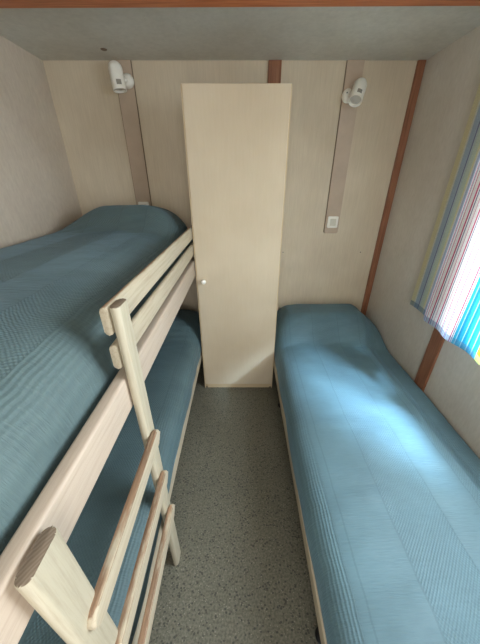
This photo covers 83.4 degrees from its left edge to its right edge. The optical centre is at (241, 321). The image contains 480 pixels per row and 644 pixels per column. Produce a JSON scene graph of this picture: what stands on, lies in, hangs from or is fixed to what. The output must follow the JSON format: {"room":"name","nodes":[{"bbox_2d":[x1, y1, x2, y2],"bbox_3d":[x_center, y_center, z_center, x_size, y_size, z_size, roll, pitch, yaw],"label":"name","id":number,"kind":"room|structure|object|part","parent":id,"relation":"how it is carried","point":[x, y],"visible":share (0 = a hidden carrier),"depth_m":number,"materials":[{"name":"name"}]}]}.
{"room":"bunk bedroom","nodes":[
{"label":"bunk bedroom","id":0,"kind":"room"},
{"bbox_2d":[0,35,81,248],"bbox_3d":[-1.200,0.001,0.887,0.060,2.072,2.670,0,28,0],"label":"wall","id":1,"kind":"structure","parent":0,"point":[39,198],"depth_m":1.48,"materials":[{"name":"plastic"}]},
{"bbox_2d":[43,60,417,311],"bbox_3d":[-0.044,-0.633,2.091,2.372,2.072,0.050,0,28,0],"label":"wall","id":2,"kind":"structure","parent":0,"point":[317,266],"depth_m":1.79,"materials":[{"name":"plastic"}]},
{"bbox_2d":[115,60,151,205],"bbox_3d":[-0.702,-1.136,1.791,0.108,0.901,0.012,0,28,0],"label":"cable cover","id":3,"kind":"object","parent":2,"relation":"attached to","point":[130,118],"visible":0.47,"depth_m":1.76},
{"bbox_2d":[108,60,133,92],"bbox_3d":[-0.706,-1.424,1.573,0.088,0.139,0.135,8,29,15],"label":"wall spotlight","id":4,"kind":"object","parent":3,"relation":"attached to","point":[121,82],"visible":1,"depth_m":1.54,"materials":[{"name":"white plastic"}]},
{"bbox_2d":[138,202,148,204],"bbox_3d":[-0.700,-0.820,1.939,0.074,0.080,0.019,0,28,0],"label":"light switch","id":5,"kind":"object","parent":3,"relation":"attached to","point":[139,203],"visible":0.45,"depth_m":1.92,"materials":[{"name":"white plastic"}]},
{"bbox_2d":[268,60,281,82],"bbox_3d":[0.197,-0.619,2.062,0.078,2.069,0.014,0,28,0],"label":"batten","id":6,"kind":"object","parent":2,"relation":"attached to","point":[274,66],"visible":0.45,"depth_m":1.60,"materials":[{"name":"brown wood"}]},
{"bbox_2d":[323,60,364,232],"bbox_3d":[0.670,-1.103,1.808,0.104,0.976,0.012,0,28,0],"label":"cable cover","id":7,"kind":"object","parent":2,"relation":"attached to","point":[354,69],"visible":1,"depth_m":1.78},
{"bbox_2d":[327,216,338,227],"bbox_3d":[0.672,-0.734,1.984,0.074,0.080,0.019,0,28,0],"label":"light switch","id":8,"kind":"object","parent":7,"relation":"attached to","point":[332,222],"visible":1,"depth_m":1.98,"materials":[{"name":"white plastic"}]},
{"bbox_2d":[342,77,366,106],"bbox_3d":[0.672,-1.348,1.587,0.117,0.140,0.151,0,28,0],"label":"wall spotlight","id":9,"kind":"object","parent":7,"relation":"attached to","point":[354,96],"visible":1,"depth_m":1.56,"materials":[{"name":"white plastic"}]},
{"bbox_3d":[0.667,-1.301,1.572,0.063,0.039,0.057,0,28,0],"label":"bulb","id":10,"kind":"part","parent":9,"relation":"part of","materials":[{"name":"white glass"}]},
{"bbox_2d":[360,60,425,314],"bbox_3d":[1.058,-0.618,2.061,0.047,2.069,0.016,0,28,0],"label":"batten","id":11,"kind":"object","parent":2,"relation":"attached to","point":[420,66],"visible":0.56,"depth_m":1.85,"materials":[{"name":"brown wood"}]},
{"bbox_2d":[149,356,317,643],"bbox_3d":[-0.044,0.939,1.382,2.372,0.050,2.790,0,28,0],"label":"floor","id":12,"kind":"structure","parent":0,"point":[241,575],"depth_m":1.25,"materials":[{"name":"plastic"}]},
{"bbox_2d":[0,225,201,643],"bbox_3d":[-0.700,0.254,1.336,0.904,1.204,2.097,0,28,0],"label":"bunk bed","id":13,"kind":"object","parent":12,"relation":"on","point":[39,571],"visible":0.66,"depth_m":0.58,"materials":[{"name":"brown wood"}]},
{"bbox_3d":[-0.274,0.755,0.595,0.023,1.007,0.068,0,28,0],"label":"post","id":14,"kind":"part","parent":13,"relation":"part of","materials":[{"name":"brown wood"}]},
{"bbox_2d":[0,205,192,554],"bbox_3d":[-0.749,-0.205,1.097,0.834,0.391,2.011,0,28,0],"label":"bedspread","id":15,"kind":"object","parent":13,"relation":"on","point":[56,363],"visible":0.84,"depth_m":0.65,"materials":[{"name":"blue fabric"}]},
{"bbox_2d":[18,309,201,643],"bbox_3d":[-0.707,0.403,1.417,0.830,0.213,2.009,0,28,0],"label":"bedspread","id":16,"kind":"object","parent":13,"relation":"on","point":[169,381],"visible":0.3,"depth_m":1.01,"materials":[{"name":"blue fabric"}]},
{"bbox_3d":[-0.279,0.489,0.889,0.024,1.203,0.058,0,28,0],"label":"post","id":17,"kind":"part","parent":13,"relation":"part of","materials":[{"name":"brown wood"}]},
{"bbox_3d":[-0.313,0.529,1.485,0.026,0.070,2.015,0,28,0],"label":"rail","id":18,"kind":"part","parent":13,"relation":"part of","materials":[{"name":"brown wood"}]},
{"bbox_2d":[180,83,292,387],"bbox_3d":[-0.024,-0.400,1.884,0.526,1.850,0.492,0,28,0],"label":"wardrobe","id":19,"kind":"object","parent":12,"relation":"on","point":[236,134],"visible":1,"depth_m":1.53,"materials":[{"name":"laminate"}]},
{"bbox_2d":[273,357,326,643],"bbox_3d":[0.646,0.666,1.565,0.812,0.261,2.030,0,28,0],"label":"bed","id":20,"kind":"object","parent":12,"relation":"on","point":[320,635],"visible":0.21,"depth_m":0.98,"materials":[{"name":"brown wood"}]},
{"bbox_3d":[0.286,1.034,0.917,0.046,0.213,0.046,0,28,0],"label":"leg","id":21,"kind":"part","parent":20,"relation":"part of","materials":[{"name":"black plastic"}]},
{"bbox_2d":[274,304,479,643],"bbox_3d":[0.659,0.405,1.431,0.838,0.323,2.055,0,28,0],"label":"bedspread","id":22,"kind":"object","parent":20,"relation":"on","point":[388,489],"visible":0.94,"depth_m":1.02,"materials":[{"name":"blue fabric"}]},
{"bbox_2d":[0,6,479,59],"bbox_3d":[-0.044,-0.938,0.393,2.372,0.050,2.790,0,28,0],"label":"ceiling","id":23,"kind":"structure","parent":0,"point":[368,32],"depth_m":1.27,"materials":[{"name":"white paint"}]},
{"bbox_2d":[0,0,479,7],"bbox_3d":[-0.044,-1.173,0.933,2.252,0.038,0.204,0,28,0],"label":"beam","id":24,"kind":"structure","parent":23,"relation":"attached to","point":[3,3],"depth_m":1.01,"materials":[{"name":"brown wood"}]},
{"bbox_2d":[365,25,479,458],"bbox_3d":[1.112,0.001,0.887,0.060,2.072,2.670,0,28,0],"label":"wall","id":25,"kind":"structure","parent":0,"point":[450,82],"depth_m":1.56,"materials":[{"name":"plastic"}]},
{"bbox_2d":[414,328,444,391],"bbox_3d":[1.075,-0.224,1.312,0.014,2.069,0.086,0,28,0],"label":"batten","id":26,"kind":"object","parent":25,"relation":"attached to","point":[435,344],"depth_m":1.53,"materials":[{"name":"brown wood"}]},
{"bbox_3d":[1.058,-0.785,0.389,0.047,0.026,1.620,0,28,0],"label":"rail","id":27,"kind":"object","parent":25,"relation":"attached to","visible":0},
{"bbox_2d":[410,84,479,364],"bbox_3d":[1.013,-0.464,1.081,0.025,1.197,0.677,1,28,1],"label":"window curtain","id":28,"kind":"object","parent":27,"relation":"hanging from","point":[446,292],"visible":1,"depth_m":1.26,"materials":[{"name":"fabric"}]}
]}

